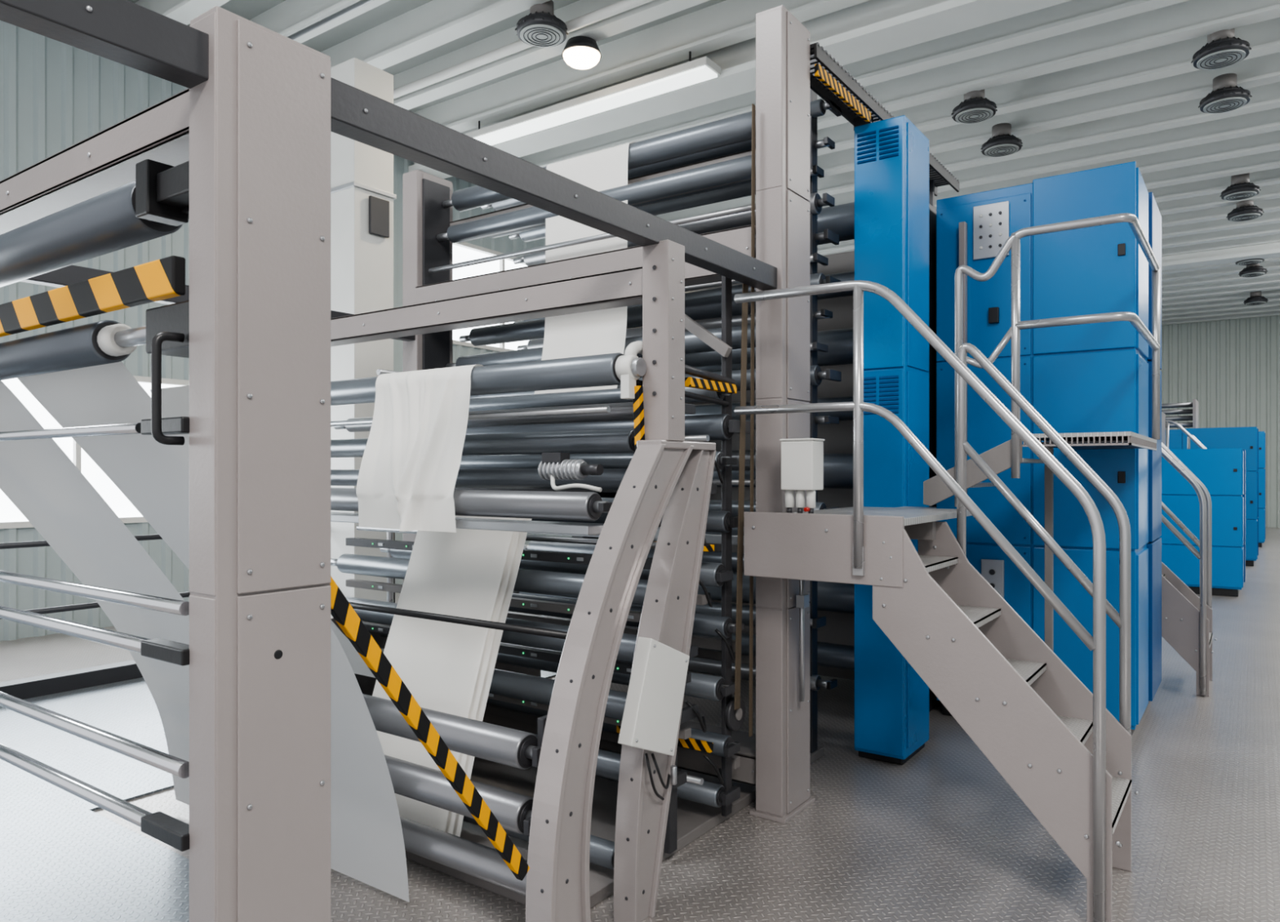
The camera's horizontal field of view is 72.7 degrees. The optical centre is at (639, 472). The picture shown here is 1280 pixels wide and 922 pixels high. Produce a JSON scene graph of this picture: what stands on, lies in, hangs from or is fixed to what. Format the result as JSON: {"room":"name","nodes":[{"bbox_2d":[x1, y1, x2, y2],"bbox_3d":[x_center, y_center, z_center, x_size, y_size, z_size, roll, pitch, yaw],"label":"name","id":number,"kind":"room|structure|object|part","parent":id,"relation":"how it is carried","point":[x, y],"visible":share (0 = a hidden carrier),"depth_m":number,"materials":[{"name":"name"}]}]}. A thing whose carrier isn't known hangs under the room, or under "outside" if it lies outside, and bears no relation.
{"room":"print shop","nodes":[
{"label":"print shop","id":0,"kind":"room"},
{"bbox_2d":[0,20,571,641],"bbox_3d":[-0.057,-1.750,17.194,0.035,6.800,36.000,0,0,35],"label":"wall","id":1,"kind":"structure","parent":0,"point":[55,95],"depth_m":9.03,"materials":[{"name":"paint"}]},
{"bbox_2d":[0,375,189,528],"bbox_3d":[-6.209,-0.250,8.562,0.130,1.600,3.600,0,0,35],"label":"window","id":2,"kind":"structure","parent":1,"relation":"in","point":[11,517],"depth_m":9.04,"materials":[{"name":"white glass"}]},
{"bbox_2d":[453,242,528,351],"bbox_3d":[-2.251,-2.750,14.153,0.130,1.600,2.500,0,0,35],"label":"window","id":3,"kind":"structure","parent":1,"relation":"in","point":[464,251],"depth_m":13.73,"materials":[{"name":"white"}]},
{"bbox_2d":[408,0,1071,178],"bbox_3d":[2.492,-4.665,8.712,14.000,0.670,0.500,0,0,35],"label":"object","id":4,"kind":"structure","parent":1,"relation":"attached to","point":[869,28],"depth_m":9.01,"materials":[{"name":"paint"}]},
{"bbox_2d":[1161,242,1279,271],"bbox_3d":[10.091,-4.685,19.444,14.000,0.630,0.500,0,0,35],"label":"trim","id":5,"kind":"structure","parent":1,"relation":"attached to","point":[1270,251],"depth_m":17.96,"materials":[{"name":"paint"}]},
{"bbox_2d":[1235,258,1264,265],"bbox_3d":[12.631,-4.499,18.013,0.535,0.342,0.535,0,0,35],"label":"ceiling lamp","id":6,"kind":"object","parent":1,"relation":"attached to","point":[1251,261],"visible":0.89,"depth_m":17.94,"materials":[{"name":"metal"}]},
{"bbox_2d":[0,527,1279,921],"bbox_3d":[5.728,1.750,13.282,14.600,0.200,36.300,0,0,35],"label":"floor","id":7,"kind":"structure","parent":0,"point":[940,835],"depth_m":3.94,"materials":[{"name":"grey metal"}]},
{"bbox_2d":[0,533,395,699],"bbox_3d":[-3.097,1.079,8.319,0.170,1.141,14.000,0,0,35],"label":"baseboard","id":8,"kind":"structure","parent":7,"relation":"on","point":[73,680],"depth_m":6.53,"materials":[{"name":"metal"}]},
{"bbox_3d":[-3.093,1.029,8.316,0.046,1.041,14.000,0,0,35],"label":"rail","id":9,"kind":"part","parent":8,"relation":"part of","materials":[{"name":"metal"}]},
{"bbox_2d":[0,615,570,921],"bbox_3d":[-0.926,1.644,6.782,5.150,0.012,14.000,0,0,35],"label":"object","id":10,"kind":"structure","parent":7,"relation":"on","point":[61,860],"depth_m":4.00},
{"bbox_2d":[330,57,396,617],"bbox_3d":[-2.665,-1.100,8.350,0.440,5.500,0.490,0,0,35],"label":"structural column","id":11,"kind":"structure","parent":10,"relation":"on","point":[362,197],"depth_m":8.19,"materials":[{"name":"white paint"}]},
{"bbox_2d":[368,195,389,238],"bbox_3d":[-2.477,-2.425,8.260,0.030,0.350,0.220,0,0,35],"label":"vent","id":12,"kind":"object","parent":11,"relation":"attached to","point":[379,206],"depth_m":8.24,"materials":[{"name":"metal"}]},
{"bbox_2d":[376,368,400,602],"bbox_3d":[-0.787,0.465,7.541,0.042,2.371,3.600,0,0,35],"label":"walkway railing","id":13,"kind":"object","parent":10,"relation":"on","point":[389,535],"visible":0.16,"depth_m":6.13,"materials":[{"name":"silver metal"}]},
{"bbox_2d":[0,0,841,921],"bbox_3d":[-1.219,-0.280,3.742,2.826,3.860,5.100,0,0,35],"label":"press","id":14,"kind":"object","parent":7,"relation":"on","point":[577,794],"visible":0.89,"depth_m":3.04,"materials":[{"name":"grey paint"}]},
{"bbox_3d":[-2.099,-0.105,2.712,2.240,0.026,0.026,0,0,35],"label":"guide rod","id":15,"kind":"part","parent":14,"relation":"part of","materials":[{"name":"silver metal"}]},
{"bbox_3d":[-2.083,0.410,2.700,2.280,0.036,0.036,0,0,35],"label":"guide rod","id":16,"kind":"part","parent":14,"relation":"part of","materials":[{"name":"silver metal"}]},
{"bbox_3d":[-2.013,0.820,2.651,2.450,0.036,0.036,0,0,35],"label":"guide rod","id":17,"kind":"part","parent":14,"relation":"part of","materials":[{"name":"silver metal"}]},
{"bbox_2d":[0,380,189,805],"bbox_3d":[-2.251,0.595,3.535,0.900,2.030,1.174,0,0,35],"label":"paper web","id":18,"kind":"object","parent":14,"relation":"on","point":[37,476],"visible":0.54,"depth_m":3.56},
{"bbox_3d":[-2.013,0.666,2.651,2.450,0.036,0.036,0,0,35],"label":"guide rod","id":19,"kind":"part","parent":14,"relation":"part of","materials":[{"name":"silver metal"}]},
{"bbox_3d":[-2.013,0.305,2.651,2.450,0.032,0.032,0,0,35],"label":"guide rod","id":20,"kind":"part","parent":14,"relation":"part of","materials":[{"name":"silver metal"}]},
{"bbox_3d":[-1.042,-0.185,1.917,0.020,0.250,0.065,0,0,40],"label":"grab handle","id":21,"kind":"part","parent":14,"relation":"part of","materials":[{"name":"black metal"}]},
{"bbox_2d":[17,361,408,902],"bbox_3d":[-1.470,0.625,3.055,0.730,1.990,1.052,0,0,35],"label":"paper web","id":22,"kind":"object","parent":14,"relation":"on","point":[367,846],"visible":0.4,"depth_m":3.12},
{"bbox_2d":[150,385,375,678],"bbox_3d":[-1.389,0.275,3.342,0.430,1.150,0.751,0,0,35],"label":"paper web","id":23,"kind":"object","parent":14,"relation":"on","point":[175,400],"visible":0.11,"depth_m":3.15},
{"bbox_2d":[355,364,484,533],"bbox_3d":[-1.001,-0.111,3.891,0.730,0.722,0.366,0,0,35],"label":"paper web","id":24,"kind":"object","parent":14,"relation":"on","point":[411,458],"visible":0.98,"depth_m":3.83},
{"bbox_3d":[-1.507,1.220,5.478,0.030,0.740,2.600,0,0,35],"label":"plate","id":25,"kind":"part","parent":14,"relation":"part of","materials":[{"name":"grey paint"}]},
{"bbox_3d":[-1.339,-0.150,5.715,0.020,3.500,0.220,0,0,35],"label":"plate","id":26,"kind":"part","parent":14,"relation":"part of","materials":[{"name":"metal"}]},
{"bbox_2d":[372,515,517,831],"bbox_3d":[-0.932,0.864,4.092,0.650,1.373,0.563,0,0,35],"label":"paper web","id":27,"kind":"object","parent":14,"relation":"on","point":[460,574],"visible":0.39,"depth_m":4.04},
{"bbox_3d":[-1.175,0.600,3.834,2.350,0.028,0.028,0,0,35],"label":"guide rod","id":28,"kind":"part","parent":14,"relation":"part of","materials":[{"name":"black metal"}]},
{"bbox_3d":[-1.043,-0.250,4.108,2.250,0.028,0.028,0,0,35],"label":"guide rod","id":29,"kind":"part","parent":14,"relation":"part of","materials":[{"name":"metal"}]},
{"bbox_2d":[444,518,524,834],"bbox_3d":[-0.901,0.869,4.092,0.657,1.362,0.563,0,0,35],"label":"paper web","id":30,"kind":"object","parent":14,"relation":"on","point":[501,593],"visible":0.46,"depth_m":3.88},
{"bbox_2d":[452,518,531,837],"bbox_3d":[-0.870,0.874,4.092,0.663,1.352,0.563,0,0,35],"label":"paper web","id":31,"kind":"object","parent":14,"relation":"on","point":[507,599],"visible":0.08,"depth_m":3.87},
{"bbox_3d":[-0.701,0.330,4.479,2.380,0.029,0.029,0,0,35],"label":"guide rod","id":32,"kind":"part","parent":14,"relation":"part of","materials":[{"name":"metal"}]},
{"bbox_3d":[-0.281,-0.024,3.532,0.300,0.112,0.084,0,0,35],"label":"servo motor","id":33,"kind":"part","parent":14,"relation":"part of","materials":[{"name":"metal"}]},
{"bbox_2d":[533,142,635,394],"bbox_3d":[-0.336,-0.948,4.925,0.600,1.795,0.452,0,0,35],"label":"paper web","id":34,"kind":"object","parent":14,"relation":"hanging from","point":[603,331],"visible":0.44,"depth_m":4.94},
{"bbox_3d":[-0.383,-1.300,4.927,2.380,0.029,0.029,0,0,35],"label":"guide rod","id":35,"kind":"part","parent":14,"relation":"part of","materials":[{"name":"metal"}]},
{"bbox_3d":[0.092,-0.500,3.361,0.126,0.760,0.128,0,0,35],"label":"hanging post","id":36,"kind":"part","parent":14,"relation":"part of","materials":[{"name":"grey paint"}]},
{"bbox_3d":[0.150,-0.106,3.453,0.115,0.032,0.410,0,0,35],"label":"arch head plate","id":37,"kind":"part","parent":14,"relation":"part of","materials":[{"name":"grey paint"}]},
{"bbox_3d":[0.183,-0.330,3.650,0.024,0.064,0.731,0,0,35],"label":"linkage rod","id":38,"kind":"part","parent":14,"relation":"part of","materials":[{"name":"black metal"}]},
{"bbox_3d":[-0.701,1.350,4.479,2.380,0.029,0.029,0,0,35],"label":"guide rod","id":39,"kind":"part","parent":14,"relation":"part of","materials":[{"name":"metal"}]},
{"bbox_3d":[-0.672,-0.150,4.519,2.380,0.029,0.029,0,0,35],"label":"guide rod","id":40,"kind":"part","parent":14,"relation":"part of","materials":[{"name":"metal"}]},
{"bbox_3d":[0.182,-0.760,4.221,0.030,0.050,0.756,0,34,-46],"label":"tension arm","id":41,"kind":"part","parent":14,"relation":"part of","materials":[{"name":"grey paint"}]},
{"bbox_3d":[0.232,-0.430,3.720,0.036,0.076,0.662,0,0,35],"label":"linkage rod","id":42,"kind":"part","parent":14,"relation":"part of","materials":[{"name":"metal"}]},
{"bbox_3d":[-0.152,-1.050,5.254,2.380,0.029,0.029,0,0,35],"label":"guide rod","id":43,"kind":"part","parent":14,"relation":"part of","materials":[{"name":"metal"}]},
{"bbox_3d":[-0.383,0.050,4.927,2.380,0.029,0.029,0,0,35],"label":"guide rod","id":44,"kind":"part","parent":14,"relation":"part of","materials":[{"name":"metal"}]},
{"bbox_2d":[571,202,941,711],"bbox_3d":[1.115,-0.100,7.052,2.670,3.500,2.000,0,0,35],"label":"couple","id":45,"kind":"object","parent":7,"relation":"on","point":[835,601],"visible":0.02,"depth_m":6.23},
{"bbox_3d":[0.075,-0.100,7.789,0.120,3.500,2.000,0,0,35],"label":"frame","id":46,"kind":"part","parent":45,"relation":"part of","materials":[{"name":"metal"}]},
{"bbox_3d":[2.156,-0.100,6.315,0.120,3.500,2.000,0,0,35],"label":"frame","id":47,"kind":"part","parent":45,"relation":"part of","materials":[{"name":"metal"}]},
{"bbox_2d":[854,115,928,765],"bbox_3d":[1.486,-0.175,5.116,0.303,3.650,0.472,0,0,35],"label":"cabinet","id":48,"kind":"object","parent":7,"relation":"on","point":[891,155],"visible":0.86,"depth_m":4.93,"materials":[{"name":"metal"}]},
{"bbox_3d":[1.356,-1.290,4.939,0.285,1.400,0.016,0,0,35],"label":"door","id":49,"kind":"part","parent":48,"relation":"part of","materials":[{"name":"blue metal"}]},
{"bbox_3d":[1.356,0.505,4.939,0.285,2.170,0.016,0,0,35],"label":"door","id":50,"kind":"part","parent":48,"relation":"part of","materials":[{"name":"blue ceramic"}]},
{"bbox_2d":[733,280,1138,921],"bbox_3d":[1.440,0.420,4.043,1.538,2.461,1.336,0,0,35],"label":"staircase","id":51,"kind":"structure","parent":7,"relation":"on","point":[1055,742],"depth_m":3.56,"materials":[{"name":"grey metal"}]},
{"bbox_2d":[779,438,824,514],"bbox_3d":[0.730,0.019,3.916,0.165,0.339,0.135,0,0,35],"label":"box","id":52,"kind":"object","parent":51,"relation":"on","point":[802,459],"visible":0.95,"depth_m":3.87,"materials":[{"name":"white plastic"}]},
{"bbox_3d":[0.738,0.165,3.846,0.020,0.020,0.030,0,0,35],"label":"knob","id":53,"kind":"part","parent":52,"relation":"part of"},
{"bbox_3d":[0.774,0.325,3.749,0.730,0.290,0.026,0,0,35],"label":"panel","id":54,"kind":"part","parent":51,"relation":"part of","materials":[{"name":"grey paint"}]},
{"bbox_3d":[1.757,0.517,3.829,0.705,2.226,0.042,0,0,35],"label":"handrail","id":55,"kind":"part","parent":51,"relation":"part of","materials":[{"name":"silver metal"}]},
{"bbox_2d":[923,213,1160,652],"bbox_3d":[2.269,0.220,4.844,0.986,2.861,1.331,0,0,35],"label":"guard railing","id":56,"kind":"object","parent":7,"relation":"on","point":[1006,455],"visible":0.91,"depth_m":4.39,"materials":[{"name":"silver metal"}]},
{"bbox_3d":[2.278,0.750,4.844,0.080,1.800,0.080,0,0,35],"label":"landing leg","id":57,"kind":"part","parent":56,"relation":"part of","materials":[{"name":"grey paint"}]},
{"bbox_3d":[2.329,-0.515,4.784,0.820,1.391,1.302,0,0,35],"label":"landing railing","id":58,"kind":"part","parent":56,"relation":"part of","materials":[{"name":"silver metal"}]},
{"bbox_2d":[936,161,1161,736],"bbox_3d":[2.892,-0.107,6.101,1.210,3.514,1.500,0,0,35],"label":"cabinet","id":59,"kind":"object","parent":7,"relation":"on","point":[1091,377],"visible":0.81,"depth_m":5.46,"materials":[{"name":"metal"}]},
{"bbox_3d":[2.288,-1.575,5.672,0.220,0.350,0.031,0,0,35],"label":"control panel","id":60,"kind":"part","parent":59,"relation":"part of","materials":[{"name":"metal"}]},
{"bbox_3d":[2.296,0.735,5.666,0.140,0.330,0.032,0,0,35],"label":"control panel","id":61,"kind":"part","parent":59,"relation":"part of","materials":[{"name":"metal"}]},
{"bbox_2d":[988,306,999,324],"bbox_3d":[2.301,-1.020,5.655,0.060,0.100,0.030,0,0,35],"label":"handle","id":62,"kind":"object","parent":59,"relation":"attached to","point":[993,312],"depth_m":5.64,"materials":[{"name":"black plastic"}]},
{"bbox_3d":[2.738,-1.307,5.377,0.573,1.114,0.022,0,0,35],"label":"cabinet door","id":63,"kind":"part","parent":59,"relation":"part of","materials":[{"name":"blue metal"}]},
{"bbox_3d":[2.738,-0.136,5.377,0.573,1.202,0.022,0,0,35],"label":"cabinet door","id":64,"kind":"part","parent":59,"relation":"part of","materials":[{"name":"blue metal"}]},
{"bbox_3d":[2.738,1.000,5.377,0.573,1.047,0.022,0,0,35],"label":"cabinet door","id":65,"kind":"part","parent":59,"relation":"part of","materials":[{"name":"blue metal"}]},
{"bbox_3d":[3.168,-1.295,5.487,0.018,1.090,0.598,0,0,35],"label":"door","id":66,"kind":"part","parent":59,"relation":"part of","materials":[{"name":"blue metal"}]},
{"bbox_3d":[3.168,-0.124,5.487,0.018,1.178,0.598,0,0,35],"label":"door","id":67,"kind":"part","parent":59,"relation":"part of","materials":[{"name":"blue metal"}]},
{"bbox_3d":[3.168,1.012,5.487,0.018,1.023,0.598,0,0,35],"label":"door","id":68,"kind":"part","parent":59,"relation":"part of","materials":[{"name":"blue metal"}]},
{"bbox_3d":[3.591,-1.307,6.071,0.034,1.114,0.700,0,0,35],"label":"door","id":69,"kind":"part","parent":59,"relation":"part of","materials":[{"name":"blue metal"}]},
{"bbox_3d":[3.591,-0.136,6.071,0.034,1.202,0.700,0,0,35],"label":"door","id":70,"kind":"part","parent":59,"relation":"part of","materials":[{"name":"blue metal"}]},
{"bbox_3d":[3.591,1.000,6.071,0.034,1.047,0.700,0,0,35],"label":"door","id":71,"kind":"part","parent":59,"relation":"part of","materials":[{"name":"blue metal"}]},
{"bbox_2d":[1164,419,1206,448],"bbox_3d":[8.578,0.420,13.693,1.538,2.461,1.336,0,0,35],"label":"handrail","id":72,"kind":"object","parent":7,"relation":"on","point":[1191,437],"depth_m":13.26,"materials":[{"name":"silver metal"}]},
{"bbox_3d":[8.896,0.517,13.478,0.705,2.226,0.042,0,0,35],"label":"handrail","id":73,"kind":"part","parent":72,"relation":"part of","materials":[{"name":"silver metal"}]},
{"bbox_2d":[1161,442,1216,697],"bbox_3d":[3.935,0.420,7.325,1.538,2.461,1.336,0,0,35],"label":"staircase","id":74,"kind":"structure","parent":7,"relation":"on","point":[1186,617],"depth_m":6.49,"materials":[{"name":"grey metal"}]},
{"bbox_3d":[4.252,0.517,7.110,0.705,2.226,0.042,0,0,35],"label":"handrail","id":75,"kind":"part","parent":74,"relation":"part of","materials":[{"name":"silver metal"}]},
{"bbox_2d":[1159,448,1245,596],"bbox_3d":[7.515,0.668,12.622,2.080,1.964,1.512,0,0,35],"label":"cabinet","id":76,"kind":"object","parent":7,"relation":"on","point":[1222,472],"visible":0.41,"depth_m":11.62,"materials":[{"name":"metal"}]},
{"bbox_2d":[1161,412,1164,444],"bbox_3d":[7.139,-0.595,12.895,1.050,0.550,0.900,0,0,35],"label":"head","id":77,"kind":"object","parent":76,"relation":"on","point":[1162,413],"visible":0.06,"depth_m":12.73},
{"bbox_3d":[7.504,0.650,11.732,1.018,0.668,0.022,0,0,35],"label":"cabinet door","id":78,"kind":"part","parent":76,"relation":"part of","materials":[{"name":"blue metal"}]},
{"bbox_3d":[7.504,-0.005,11.732,1.018,0.618,0.022,0,0,35],"label":"cabinet door","id":79,"kind":"part","parent":76,"relation":"part of","materials":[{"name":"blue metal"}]},
{"bbox_3d":[7.504,1.260,11.732,1.018,0.528,0.022,0,0,35],"label":"cabinet door","id":80,"kind":"part","parent":76,"relation":"part of","materials":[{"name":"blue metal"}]},
{"bbox_3d":[8.123,1.272,11.724,0.018,0.504,0.625,0,0,35],"label":"door","id":81,"kind":"part","parent":76,"relation":"part of","materials":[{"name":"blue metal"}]},
{"bbox_3d":[8.123,0.007,11.724,0.018,0.594,0.625,0,0,35],"label":"door","id":82,"kind":"part","parent":76,"relation":"part of","materials":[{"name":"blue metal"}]},
{"bbox_3d":[8.123,0.662,11.724,0.018,0.644,0.625,0,0,35],"label":"door","id":83,"kind":"part","parent":76,"relation":"part of","materials":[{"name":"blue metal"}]},
{"bbox_3d":[8.565,-0.005,12.334,0.034,0.618,0.730,0,0,35],"label":"door","id":84,"kind":"part","parent":76,"relation":"part of","materials":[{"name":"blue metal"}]},
{"bbox_3d":[8.565,0.650,12.334,0.034,0.668,0.730,0,0,35],"label":"door","id":85,"kind":"part","parent":76,"relation":"part of","materials":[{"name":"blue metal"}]},
{"bbox_3d":[8.565,1.260,12.334,0.034,0.528,0.730,0,0,35],"label":"door","id":86,"kind":"part","parent":76,"relation":"part of","materials":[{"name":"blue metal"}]},
{"bbox_2d":[1164,426,1258,566],"bbox_3d":[10.383,0.428,16.534,2.240,2.444,1.812,0,0,35],"label":"cabinet","id":87,"kind":"object","parent":7,"relation":"on","point":[1246,438],"visible":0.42,"depth_m":15.28,"materials":[{"name":"metal"}]},
{"bbox_2d":[1161,399,1198,428],"bbox_3d":[10.076,-1.075,16.697,1.050,0.550,0.900,0,0,35],"label":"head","id":88,"kind":"object","parent":87,"relation":"on","point":[1194,404],"visible":0.44,"depth_m":16.34},
{"bbox_3d":[10.484,-1.075,16.408,0.050,0.550,0.900,0,0,35],"label":"frame","id":89,"kind":"part","parent":88,"relation":"part of","materials":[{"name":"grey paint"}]},
{"bbox_3d":[10.318,-0.408,15.498,1.098,0.772,0.022,0,0,35],"label":"cabinet door","id":90,"kind":"part","parent":87,"relation":"part of","materials":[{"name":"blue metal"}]},
{"bbox_3d":[10.318,0.407,15.498,1.098,0.833,0.022,0,0,35],"label":"cabinet door","id":91,"kind":"part","parent":87,"relation":"part of","materials":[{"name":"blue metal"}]},
{"bbox_3d":[10.318,1.180,15.498,1.098,0.689,0.022,0,0,35],"label":"cabinet door","id":92,"kind":"part","parent":87,"relation":"part of","materials":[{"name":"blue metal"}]},
{"bbox_3d":[11.541,1.180,16.261,0.034,0.689,0.880,0,0,35],"label":"door","id":93,"kind":"part","parent":87,"relation":"part of","materials":[{"name":"blue metal"}]},
{"bbox_3d":[11.541,-0.408,16.261,0.034,0.772,0.880,0,0,35],"label":"door","id":94,"kind":"part","parent":87,"relation":"part of","materials":[{"name":"blue metal"}]},
{"bbox_3d":[11.541,0.407,16.261,0.034,0.833,0.880,0,0,35],"label":"door","id":95,"kind":"part","parent":87,"relation":"part of","materials":[{"name":"blue metal"}]},
{"bbox_2d":[1256,431,1265,547],"bbox_3d":[13.272,0.378,20.492,2.380,2.544,2.012,0,0,35],"label":"cabinet","id":96,"kind":"object","parent":7,"relation":"on","point":[1261,471],"visible":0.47,"depth_m":19.04,"materials":[{"name":"metal"}]},
{"bbox_3d":[13.177,0.356,19.355,1.168,0.868,0.022,0,0,35],"label":"cabinet door","id":97,"kind":"part","parent":96,"relation":"part of","materials":[{"name":"blue metal"}]},
{"bbox_3d":[13.177,-0.492,19.355,1.168,0.804,0.022,0,0,35],"label":"cabinet door","id":98,"kind":"part","parent":96,"relation":"part of","materials":[{"name":"blue metal"}]},
{"bbox_3d":[13.177,1.163,19.355,1.168,0.722,0.022,0,0,35],"label":"cabinet door","id":99,"kind":"part","parent":96,"relation":"part of","materials":[{"name":"blue metal"}]},
{"bbox_3d":[13.923,1.175,19.396,0.018,0.698,0.850,0,0,35],"label":"door","id":100,"kind":"part","parent":96,"relation":"part of","materials":[{"name":"blue metal"}]},
{"bbox_3d":[13.923,-0.480,19.396,0.018,0.780,0.850,0,0,35],"label":"door","id":101,"kind":"part","parent":96,"relation":"part of","materials":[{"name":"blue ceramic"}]},
{"bbox_3d":[13.923,0.368,19.396,0.018,0.844,0.850,0,0,35],"label":"door","id":102,"kind":"part","parent":96,"relation":"part of","materials":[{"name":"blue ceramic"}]},
{"bbox_2d":[127,0,1279,324],"bbox_3d":[5.699,-4.950,13.241,14.400,0.700,36.200,0,0,35],"label":"ceiling","id":103,"kind":"structure","parent":0,"point":[1083,85],"depth_m":10.60,"materials":[{"name":"paint"}]},
{"bbox_2d":[286,0,373,39],"bbox_3d":[0.614,-4.530,6.059,13.800,0.050,0.050,0,0,35],"label":"ceiling pipe","id":104,"kind":"object","parent":103,"relation":"attached to","point":[332,17],"visible":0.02,"depth_m":8.67,"materials":[{"name":"metal"}]},
{"bbox_2d":[393,0,653,98],"bbox_3d":[1.452,-4.500,7.242,13.800,0.099,0.099,0,0,35],"label":"ceiling pipe","id":105,"kind":"object","parent":103,"relation":"attached to","point":[620,6],"visible":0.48,"depth_m":9.28,"materials":[{"name":"white metal"}]},
{"bbox_2d":[515,0,568,47],"bbox_3d":[-0.978,-4.499,8.656,0.535,0.342,0.535,0,0,35],"label":"ceiling lamp","id":106,"kind":"object","parent":103,"relation":"attached to","point":[540,28],"visible":0.99,"depth_m":8.55,"materials":[{"name":"metal"}]},
{"bbox_2d":[561,35,601,69],"bbox_3d":[-0.626,-4.475,9.326,0.427,0.250,0.427,0,0,35],"label":"lamp","id":107,"kind":"object","parent":103,"relation":"attached to","point":[580,52],"visible":1,"depth_m":9.20,"materials":[{"name":"metal"}]},
{"bbox_3d":[-0.626,-4.410,9.326,0.400,0.120,0.400,0,0,35],"label":"lamp glass","id":108,"kind":"part","parent":107,"relation":"part of","materials":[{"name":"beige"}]},
{"bbox_2d":[464,51,720,146],"bbox_3d":[-0.779,-4.450,10.452,3.850,0.300,0.320,0,0,35],"label":"linear light","id":109,"kind":"object","parent":103,"relation":"hanging from","point":[701,69],"visible":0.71,"depth_m":10.11,"materials":[{"name":"white plastic"}]},
{"bbox_2d":[951,88,997,123],"bbox_3d":[4.071,-4.499,10.595,0.535,0.342,0.535,0,0,35],"label":"ceiling lamp","id":110,"kind":"object","parent":103,"relation":"attached to","point":[974,108],"visible":0.99,"depth_m":10.49,"materials":[{"name":"metal"}]},
{"bbox_2d":[980,123,1022,156],"bbox_3d":[4.880,-4.499,11.738,0.535,0.342,0.535,0,0,35],"label":"ceiling lamp","id":111,"kind":"object","parent":103,"relation":"attached to","point":[1002,143],"visible":1,"depth_m":11.63,"materials":[{"name":"metal"}]},
{"bbox_2d":[1191,28,1252,70],"bbox_3d":[6.112,-4.499,9.151,0.535,0.342,0.535,0,0,35],"label":"ceiling lamp","id":112,"kind":"object","parent":103,"relation":"attached to","point":[1222,49],"visible":1,"depth_m":9.05,"materials":[{"name":"metal"}]},
{"bbox_2d":[1197,73,1252,113],"bbox_3d":[6.921,-4.499,10.293,0.535,0.342,0.535,0,0,35],"label":"ceiling lamp","id":113,"kind":"object","parent":103,"relation":"attached to","point":[1225,95],"visible":1,"depth_m":10.19,"materials":[{"name":"metal"}]},
{"bbox_2d":[1219,173,1260,200],"bbox_3d":[9.429,-4.499,13.664,0.535,0.342,0.535,0,0,35],"label":"ceiling lamp","id":114,"kind":"object","parent":103,"relation":"attached to","point":[1241,188],"visible":1,"depth_m":13.56,"materials":[{"name":"metal"}]},
{"bbox_2d":[1226,200,1263,222],"bbox_3d":[10.308,-4.499,14.818,0.535,0.342,0.535,0,0,35],"label":"ceiling lamp","id":115,"kind":"object","parent":103,"relation":"attached to","point":[1245,211],"visible":0.99,"depth_m":14.71,"materials":[{"name":"metal"}]},
{"bbox_2d":[1238,263,1267,277],"bbox_3d":[13.481,-4.499,19.127,0.535,0.342,0.535,0,0,35],"label":"ceiling lamp","id":116,"kind":"object","parent":103,"relation":"attached to","point":[1254,270],"visible":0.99,"depth_m":19.00,"materials":[{"name":"metal"}]},
{"bbox_2d":[1243,291,1268,305],"bbox_3d":[15.833,-4.499,22.362,0.535,0.342,0.535,0,0,35],"label":"ceiling lamp","id":117,"kind":"object","parent":103,"relation":"attached to","point":[1255,298],"visible":1,"depth_m":22.25,"materials":[{"name":"metal"}]},
{"bbox_2d":[809,42,959,207],"bbox_3d":[1.550,-2.000,5.425,0.180,0.300,2.555,0,0,35],"label":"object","id":118,"kind":"object","parent":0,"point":[828,80],"visible":0.66,"depth_m":4.81,"materials":[{"name":"black metal"}]},
{"bbox_2d":[1160,315,1279,528],"bbox_3d":[16.033,-1.750,27.836,14.000,6.800,0.035,0,0,35],"label":"wall","id":119,"kind":"structure","parent":0,"point":[1231,367],"depth_m":26.46,"materials":[{"name":"metal"}]}
]}

